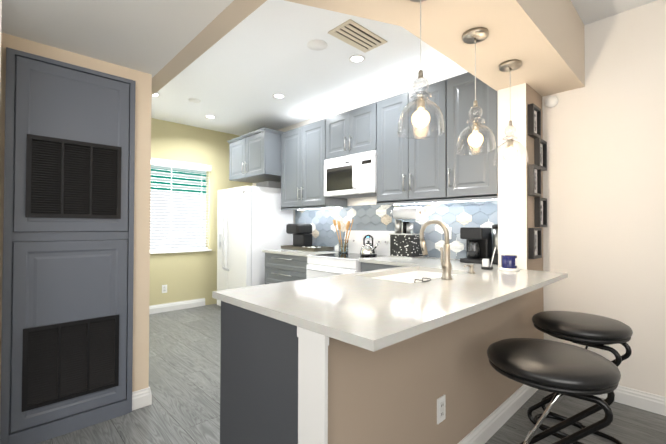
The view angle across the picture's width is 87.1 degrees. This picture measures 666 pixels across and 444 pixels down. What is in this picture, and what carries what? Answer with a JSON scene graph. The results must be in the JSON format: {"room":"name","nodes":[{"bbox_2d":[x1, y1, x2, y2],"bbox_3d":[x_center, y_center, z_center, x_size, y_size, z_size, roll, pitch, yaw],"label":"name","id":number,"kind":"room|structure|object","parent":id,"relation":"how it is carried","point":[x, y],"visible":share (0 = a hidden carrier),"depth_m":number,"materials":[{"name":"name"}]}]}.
{"room":"kitchen","nodes":[
{"label":"kitchen","id":0,"kind":"room"},
{"bbox_2d":[0,0,1,79],"bbox_3d":[-2.798,0.084,0.641,3.155,2.260,0.400,1,-1,-44],"label":"wall","id":1,"kind":"structure","parent":0,"point":[0,34],"depth_m":1.60,"materials":[{"name":"white paint"}]},
{"bbox_2d":[0,32,151,401],"bbox_3d":[-2.706,0.090,1.090,3.910,2.260,0.120,1,-1,-44],"label":"wall","id":2,"kind":"structure","parent":0,"point":[141,270],"depth_m":2.35,"materials":[{"name":"beige paint"}]},
{"bbox_2d":[0,47,135,443],"bbox_3d":[-1.544,0.150,2.094,0.626,2.175,0.038,1,-1,-44],"label":"closet door","id":3,"kind":"structure","parent":2,"relation":"attached to","point":[67,280],"depth_m":2.05,"materials":[{"name":"grey wood"}]},
{"bbox_2d":[132,387,148,410],"bbox_3d":[-1.291,1.184,2.344,0.107,0.115,0.016,1,-1,-44],"label":"baseboard","id":4,"kind":"structure","parent":2,"relation":"attached to","point":[140,398],"depth_m":2.34,"materials":[{"name":"white wood"}]},
{"bbox_2d":[149,387,151,404],"bbox_3d":[-1.288,1.185,2.430,0.016,0.115,0.136,1,-1,-44],"label":"baseboard","id":5,"kind":"structure","parent":2,"relation":"attached to","point":[150,398],"depth_m":2.38,"materials":[{"name":"white wood"}]},
{"bbox_2d":[1,0,233,77],"bbox_3d":[-2.868,-1.268,1.296,3.930,0.460,4.680,1,-1,-44],"label":"ceiling soffit","id":6,"kind":"structure","parent":0,"point":[153,38],"depth_m":1.83,"materials":[{"name":"white paint"}]},
{"bbox_2d":[149,118,252,305],"bbox_3d":[-3.683,-0.105,3.828,6.290,2.720,0.120,1,-1,-44],"label":"wall","id":7,"kind":"structure","parent":0,"point":[184,276],"depth_m":5.26,"materials":[{"name":"beige paint"}]},
{"bbox_2d":[162,285,166,292],"bbox_3d":[-2.390,0.949,4.970,0.070,0.114,0.008,1,-1,-44],"label":"outlet","id":8,"kind":"object","parent":7,"relation":"attached to","point":[164,288],"visible":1,"depth_m":4.97,"materials":[{"name":"white plastic"}]},
{"bbox_2d":[149,298,204,313],"bbox_3d":[-2.522,1.214,4.835,1.550,0.115,0.016,1,-1,-44],"label":"baseboard","id":9,"kind":"structure","parent":7,"relation":"attached to","point":[165,307],"depth_m":5.07,"materials":[{"name":"white wood"}]},
{"bbox_2d":[150,165,211,253],"bbox_3d":[-2.358,-0.232,5.078,1.230,1.395,0.154,1,-1,-44],"label":"window","id":10,"kind":"structure","parent":7,"relation":"in","point":[157,189],"depth_m":5.22,"materials":[{"name":"white plastic"}]},
{"bbox_2d":[150,158,211,251],"bbox_3d":[-2.320,-0.232,5.039,1.122,1.291,0.145,1,-1,-44],"label":"window blind","id":11,"kind":"object","parent":10,"relation":"attached to","point":[177,164],"visible":0.67,"depth_m":5.12,"materials":[{"name":"white plastic"}]},
{"bbox_2d":[36,304,665,443],"bbox_3d":[-0.682,1.252,0.755,6.390,0.060,8.650,1,-1,-44],"label":"floor","id":12,"kind":"structure","parent":0,"point":[184,367],"depth_m":2.32,"materials":[{"name":"grey wood"}]},
{"bbox_2d":[217,186,292,305],"bbox_3d":[-1.164,0.404,5.086,0.822,1.750,0.850,1,-1,-44],"label":"refrigerator","id":13,"kind":"object","parent":12,"relation":"on","point":[253,222],"visible":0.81,"depth_m":4.76,"materials":[{"name":"white metal"}]},
{"bbox_2d":[256,181,280,187],"bbox_3d":[-0.896,-0.521,5.055,0.300,0.099,0.320,1,-1,-44],"label":"box","id":14,"kind":"object","parent":13,"relation":"on","point":[273,184],"visible":0.58,"depth_m":4.92,"materials":[{"name":"grey"}]},
{"bbox_2d":[220,301,297,443],"bbox_3d":[0.321,0.802,2.008,1.787,0.879,0.599,1,-1,-44],"label":"base cabinet","id":15,"kind":"object","parent":12,"relation":"on","point":[258,378],"visible":0.1,"depth_m":1.36,"materials":[{"name":"grey wood"}]},
{"bbox_2d":[212,256,567,351],"bbox_3d":[0.407,0.449,2.354,2.398,0.225,1.634,1,-1,-44],"label":"countertop","id":16,"kind":"structure","parent":15,"relation":"on","point":[375,310],"depth_m":1.52,"materials":[{"name":"stone"}]},
{"bbox_2d":[389,233,424,258],"bbox_3d":[0.746,0.235,3.532,0.225,0.235,0.272,1,-1,-44],"label":"coffee pod rack","id":17,"kind":"object","parent":16,"relation":"on","point":[402,245],"visible":0.9,"depth_m":3.44,"materials":[{"name":"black metal"}]},
{"bbox_2d":[395,220,401,233],"bbox_3d":[0.664,0.047,3.567,0.068,0.140,0.067,1,-1,-44],"label":"canister","id":18,"kind":"object","parent":17,"relation":"on","point":[398,226],"visible":1,"depth_m":3.54,"materials":[{"name":"silver metal"}]},
{"bbox_2d":[403,222,408,233],"bbox_3d":[0.750,0.058,3.593,0.068,0.120,0.067,1,-1,-44],"label":"canister","id":19,"kind":"object","parent":17,"relation":"on","point":[404,227],"visible":0.69,"depth_m":3.57,"materials":[{"name":"black metal"}]},
{"bbox_2d":[406,224,412,233],"bbox_3d":[0.761,0.066,3.465,0.068,0.100,0.067,1,-1,-44],"label":"canister","id":20,"kind":"object","parent":17,"relation":"on","point":[409,228],"visible":1,"depth_m":3.44,"materials":[{"name":"silver metal"}]},
{"bbox_2d":[419,220,451,279],"bbox_3d":[0.600,0.159,2.089,0.100,0.347,0.213,1,-1,-44],"label":"faucet","id":21,"kind":"object","parent":16,"relation":"on","point":[446,265],"visible":1,"depth_m":2.04,"materials":[{"name":"silver metal"}]},
{"bbox_2d":[464,264,474,272],"bbox_3d":[0.893,0.307,2.288,0.098,0.058,0.041,1,-1,-44],"label":"soap dispenser","id":22,"kind":"object","parent":16,"relation":"on","point":[471,268],"visible":1,"depth_m":2.29,"materials":[{"name":"silver metal"}]},
{"bbox_2d":[460,227,491,263],"bbox_3d":[1.236,0.197,3.026,0.220,0.300,0.190,1,-1,-44],"label":"drip coffee maker","id":23,"kind":"object","parent":16,"relation":"on","point":[478,244],"visible":0.96,"depth_m":2.97,"materials":[{"name":"black plastic"}]},
{"bbox_2d":[481,247,495,269],"bbox_3d":[1.116,0.259,2.508,0.069,0.161,0.079,1,-1,-44],"label":"dock","id":24,"kind":"object","parent":16,"relation":"on","point":[485,264],"visible":0.98,"depth_m":2.50,"materials":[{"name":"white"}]},
{"bbox_2d":[491,224,497,264],"bbox_3d":[1.379,0.181,2.893,0.140,0.330,0.140,1,-1,-44],"label":"blender","id":25,"kind":"object","parent":16,"relation":"on","point":[495,237],"visible":0.4,"depth_m":2.87,"materials":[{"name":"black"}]},
{"bbox_2d":[499,267,519,270],"bbox_3d":[1.243,0.332,2.469,0.136,0.016,0.136,1,-1,-44],"label":"tray","id":26,"kind":"object","parent":16,"relation":"on","point":[507,269],"visible":0.79,"depth_m":2.42,"materials":[{"name":"white ceramic"}]},
{"bbox_2d":[501,255,516,268],"bbox_3d":[1.243,0.278,2.470,0.100,0.090,0.100,1,-1,-44],"label":"candle jar","id":27,"kind":"object","parent":26,"relation":"on","point":[509,261],"visible":1,"depth_m":2.43,"materials":[{"name":"blue glass"}]},
{"bbox_2d":[265,253,307,283],"bbox_3d":[-0.362,0.833,4.408,0.652,0.879,0.911,1,-1,-44],"label":"base cabinet","id":28,"kind":"object","parent":12,"relation":"on","point":[279,268],"visible":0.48,"depth_m":4.23,"materials":[{"name":"grey"}]},
{"bbox_2d":[262,249,341,256],"bbox_3d":[-0.366,0.378,4.429,0.638,0.030,0.943,1,-1,-44],"label":"countertop","id":29,"kind":"structure","parent":28,"relation":"on","point":[291,252],"depth_m":4.19,"materials":[{"name":"stone"}]},
{"bbox_2d":[281,245,333,251],"bbox_3d":[-0.343,0.338,4.523,0.320,0.050,0.680,1,-1,-44],"label":"tray","id":30,"kind":"object","parent":29,"relation":"on","point":[307,249],"visible":0.88,"depth_m":4.34,"materials":[{"name":"grey mirror"}]},
{"bbox_2d":[286,224,311,247],"bbox_3d":[-0.448,0.190,4.646,0.265,0.335,0.248,1,-1,-44],"label":"coffee maker","id":31,"kind":"object","parent":30,"relation":"on","point":[302,235],"visible":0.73,"depth_m":4.58,"materials":[{"name":"black plastic"}]},
{"bbox_2d":[306,230,394,278],"bbox_3d":[0.183,0.681,3.784,0.734,1.170,0.735,1,-1,-44],"label":"range","id":32,"kind":"object","parent":12,"relation":"on","point":[324,265],"visible":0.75,"depth_m":3.76,"materials":[{"name":"white metal"}]},
{"bbox_2d":[333,219,353,252],"bbox_3d":[0.129,0.165,4.127,0.245,0.395,0.247,1,-1,-44],"label":"utensil holder","id":33,"kind":"object","parent":32,"relation":"on","point":[339,228],"visible":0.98,"depth_m":4.11,"materials":[{"name":"beige wood"}]},
{"bbox_2d":[360,235,377,255],"bbox_3d":[0.399,0.247,3.738,0.184,0.224,0.236,1,-1,-44],"label":"kettle","id":34,"kind":"object","parent":32,"relation":"on","point":[368,248],"visible":1,"depth_m":3.70,"materials":[{"name":"silver metal"}]},
{"bbox_2d":[361,262,401,271],"bbox_3d":[0.891,0.819,3.128,0.618,0.879,1.182,1,-1,-44],"label":"base cabinet","id":35,"kind":"object","parent":12,"relation":"on","point":[368,266],"visible":0.08,"depth_m":3.23,"materials":[{"name":"grey"}]},
{"bbox_2d":[487,338,620,443],"bbox_3d":[0.907,0.891,1.481,0.486,0.690,0.476,0,-1,40],"label":"stool","id":36,"kind":"object","parent":12,"relation":"on","point":[560,368],"visible":1,"depth_m":1.36,"materials":[{"name":"black leather"}]},
{"bbox_2d":[527,311,632,443],"bbox_3d":[1.428,0.900,2.037,0.476,0.690,0.486,1,-1,-38],"label":"stool","id":37,"kind":"object","parent":12,"relation":"on","point":[587,330],"visible":0.9,"depth_m":1.94,"materials":[{"name":"black leather"}]},
{"bbox_2d":[151,0,656,135],"bbox_3d":[-0.675,-1.539,0.722,6.530,0.080,8.790,1,-1,-44],"label":"ceiling","id":38,"kind":"structure","parent":0,"point":[236,78],"depth_m":3.36,"materials":[{"name":"white paint"}]},
{"bbox_2d":[188,98,200,102],"bbox_3d":[-1.653,-1.453,4.185,0.140,0.004,0.140,1,-1,-44],"label":"ceiling speaker","id":39,"kind":"object","parent":38,"relation":"attached to","point":[194,100],"visible":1,"depth_m":4.18,"materials":[{"name":"white plastic"}]},
{"bbox_2d":[152,0,266,95],"bbox_3d":[-1.411,-1.244,2.695,0.110,0.460,4.680,1,-1,-44],"label":"soffit band","id":40,"kind":"object","parent":38,"relation":"attached to","point":[229,18],"depth_m":1.95,"materials":[{"name":"beige paint"}]},
{"bbox_2d":[205,115,215,118],"bbox_3d":[-1.683,-1.444,4.808,0.150,0.004,0.150,1,-1,-44],"label":"recessed light","id":41,"kind":"object","parent":38,"relation":"in","point":[210,116],"visible":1,"depth_m":4.79,"materials":[{"name":"white plastic"}]},
{"bbox_2d":[272,94,284,98],"bbox_3d":[-0.624,-1.451,4.037,0.150,0.004,0.150,1,-1,-44],"label":"recessed light","id":42,"kind":"object","parent":38,"relation":"in","point":[279,96],"visible":1,"depth_m":4.04,"materials":[{"name":"white"}]},
{"bbox_2d":[307,40,327,50],"bbox_3d":[-0.130,-1.466,2.903,0.170,0.004,0.170,1,-1,-44],"label":"ceiling speaker","id":43,"kind":"object","parent":38,"relation":"attached to","point":[317,45],"visible":1,"depth_m":2.90,"materials":[{"name":"white plastic"}]},
{"bbox_2d":[349,55,364,62],"bbox_3d":[0.214,-1.461,3.136,0.150,0.004,0.150,1,-1,-44],"label":"recessed light","id":44,"kind":"object","parent":38,"relation":"in","point":[356,58],"visible":1,"depth_m":3.13,"materials":[{"name":"white"}]},
{"bbox_2d":[328,19,386,52],"bbox_3d":[0.200,-1.462,2.776,0.440,0.012,0.240,1,-1,-44],"label":"ceiling vent","id":45,"kind":"object","parent":38,"relation":"in","point":[356,35],"visible":1,"depth_m":2.75,"materials":[{"name":"beige metal"}]},
{"bbox_2d":[285,0,584,96],"bbox_3d":[0.794,-1.246,2.103,2.250,0.460,0.770,1,-1,-44],"label":"soffit","id":46,"kind":"structure","parent":38,"relation":"attached to","point":[542,41],"depth_m":1.97,"materials":[{"name":"beige paint"}]},
{"bbox_2d":[397,0,444,138],"bbox_3d":[0.383,-0.705,1.529,0.201,0.640,0.201,1,-1,-44],"label":"pendant light","id":47,"kind":"object","parent":46,"relation":"hanging from","point":[421,117],"visible":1,"depth_m":1.51,"materials":[{"name":"clear glass"}]},
{"bbox_2d":[456,27,495,154],"bbox_3d":[0.769,-0.698,1.892,0.201,0.640,0.201,1,-1,-44],"label":"pendant light","id":48,"kind":"object","parent":46,"relation":"hanging from","point":[475,36],"visible":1,"depth_m":1.87,"materials":[{"name":"clear glass"}]},
{"bbox_2d":[493,59,527,165],"bbox_3d":[1.136,-0.693,2.242,0.201,0.640,0.201,1,-1,-44],"label":"pendant light","id":49,"kind":"object","parent":46,"relation":"hanging from","point":[510,153],"visible":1,"depth_m":2.23,"materials":[{"name":"clear glass"}]},
{"bbox_2d":[328,83,543,443],"bbox_3d":[0.743,0.113,2.032,2.390,2.260,0.199,1,-1,-44],"label":"wall","id":50,"kind":"structure","parent":0,"point":[391,394],"depth_m":1.75,"materials":[{"name":"beige paint"}]},
{"bbox_2d":[297,326,328,443],"bbox_3d":[-0.067,0.789,1.125,0.020,0.879,0.137,1,-1,-44],"label":"trim","id":51,"kind":"structure","parent":50,"relation":"attached to","point":[312,387],"depth_m":1.12,"materials":[{"name":"white wood"}]},
{"bbox_2d":[437,395,445,423],"bbox_3d":[0.514,0.888,1.659,0.070,0.114,0.008,1,-1,-44],"label":"outlet","id":52,"kind":"object","parent":50,"relation":"attached to","point":[441,408],"visible":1,"depth_m":1.65,"materials":[{"name":"white plastic"}]},
{"bbox_2d":[458,384,537,443],"bbox_3d":[0.809,1.185,1.934,2.373,0.115,0.016,1,-1,-44],"label":"baseboard","id":53,"kind":"structure","parent":50,"relation":"attached to","point":[484,431],"depth_m":2.11,"materials":[{"name":"white wood"}]},
{"bbox_2d":[528,103,540,138],"bbox_3d":[1.500,-0.744,2.605,0.185,0.225,0.036,1,-1,-44],"label":"picture frame","id":54,"kind":"object","parent":50,"relation":"attached to","point":[534,121],"visible":0.94,"depth_m":2.58,"materials":[{"name":"black wood"}]},
{"bbox_2d":[528,164,541,196],"bbox_3d":[1.499,-0.304,2.599,0.185,0.225,0.036,1,-1,-44],"label":"picture frame","id":55,"kind":"object","parent":50,"relation":"attached to","point":[534,181],"visible":1,"depth_m":2.55,"materials":[{"name":"black"}]},
{"bbox_2d":[528,228,541,258],"bbox_3d":[1.498,0.156,2.592,0.185,0.225,0.036,1,-1,-44],"label":"picture frame","id":56,"kind":"object","parent":50,"relation":"attached to","point":[534,243],"visible":1,"depth_m":2.54,"materials":[{"name":"black"}]},
{"bbox_2d":[534,138,546,170],"bbox_3d":[1.601,-0.518,2.699,0.185,0.225,0.036,1,-1,-44],"label":"picture frame","id":57,"kind":"object","parent":50,"relation":"attached to","point":[540,152],"visible":0.83,"depth_m":2.69,"materials":[{"name":"black wood"}]},
{"bbox_2d":[534,197,546,226],"bbox_3d":[1.599,-0.073,2.693,0.185,0.225,0.036,1,-1,-44],"label":"picture frame","id":58,"kind":"object","parent":50,"relation":"attached to","point":[540,207],"visible":1,"depth_m":2.64,"materials":[{"name":"black wood"}]},
{"bbox_2d":[253,0,665,396],"bbox_3d":[1.590,-0.102,2.967,0.120,2.720,8.670,1,-1,-44],"label":"wall","id":59,"kind":"structure","parent":0,"point":[604,193],"depth_m":2.47,"materials":[{"name":"white paint"}]},
{"bbox_2d":[227,128,282,182],"bbox_3d":[-1.010,-0.917,5.104,0.662,0.594,1.006,1,-1,-44],"label":"upper cabinet","id":60,"kind":"object","parent":59,"relation":"attached to","point":[254,156],"visible":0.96,"depth_m":4.75,"materials":[{"name":"grey wood"}]},
{"bbox_2d":[281,119,346,209],"bbox_3d":[-0.261,-0.697,4.526,0.378,1.011,0.880,1,-1,-44],"label":"upper cabinet","id":61,"kind":"object","parent":59,"relation":"attached to","point":[303,147],"depth_m":4.35,"materials":[{"name":"grey wood"}]},
{"bbox_2d":[325,102,376,159],"bbox_3d":[0.309,-0.968,3.938,0.378,0.481,0.758,1,-1,-44],"label":"upper cabinet","id":62,"kind":"object","parent":59,"relation":"attached to","point":[354,131],"depth_m":3.77,"materials":[{"name":"grey wood"}]},
{"bbox_2d":[324,150,376,198],"bbox_3d":[0.280,-0.506,3.905,0.453,0.430,0.752,1,-1,-44],"label":"microwave","id":63,"kind":"object","parent":62,"relation":"attached to","point":[351,176],"visible":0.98,"depth_m":3.75,"materials":[{"name":"white"}]},
{"bbox_2d":[295,200,497,258],"bbox_3d":[0.492,0.079,4.012,0.009,0.558,2.999,1,-1,-44],"label":"tile backsplash","id":64,"kind":"structure","parent":59,"relation":"attached to","point":[455,216],"depth_m":3.59,"materials":[{"name":"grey tile"}]},
{"bbox_2d":[444,227,450,238],"bbox_3d":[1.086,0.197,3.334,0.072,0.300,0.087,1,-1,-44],"label":"outlet","id":65,"kind":"object","parent":64,"relation":"attached to","point":[449,229],"visible":0.27,"depth_m":3.34,"materials":[{"name":"white plastic"}]},
{"bbox_2d":[376,80,460,203],"bbox_3d":[0.835,-0.709,3.385,0.378,1.011,0.760,1,-1,-44],"label":"upper cabinet","id":66,"kind":"object","parent":59,"relation":"attached to","point":[413,169],"depth_m":3.24,"materials":[{"name":"grey wood"}]},
{"bbox_2d":[391,205,422,218],"bbox_3d":[0.744,-0.097,3.517,0.141,0.136,0.315,1,-1,-44],"label":"paper towel holder","id":67,"kind":"object","parent":66,"relation":"attached to","point":[413,212],"visible":1,"depth_m":3.46,"materials":[{"name":"white paper"}]},
{"bbox_2d":[396,199,497,204],"bbox_3d":[1.038,-0.189,3.290,0.030,0.006,1.140,1,-1,-44],"label":"led light","id":68,"kind":"object","parent":66,"relation":"attached to","point":[452,201],"visible":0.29,"depth_m":3.21,"materials":[{"name":"white plastic"}]},
{"bbox_2d":[445,72,497,199],"bbox_3d":[1.245,-0.714,2.959,0.378,1.011,0.424,1,-1,-44],"label":"upper cabinet","id":69,"kind":"object","parent":59,"relation":"attached to","point":[468,176],"depth_m":2.84,"materials":[{"name":"grey wood"}]},
{"bbox_2d":[545,96,557,107],"bbox_3d":[1.708,-0.944,2.743,0.036,0.090,0.090,1,-1,-44],"label":"detector","id":70,"kind":"object","parent":59,"relation":"attached to","point":[551,101],"visible":1,"depth_m":2.73,"materials":[{"name":"white plastic"}]},
{"bbox_2d":[594,385,665,415],"bbox_3d":[3.068,1.183,1.308,0.016,0.115,4.049,1,-1,-44],"label":"baseboard","id":71,"kind":"structure","parent":59,"relation":"attached to","point":[650,402],"depth_m":2.35,"materials":[{"name":"white wood"}]}
]}

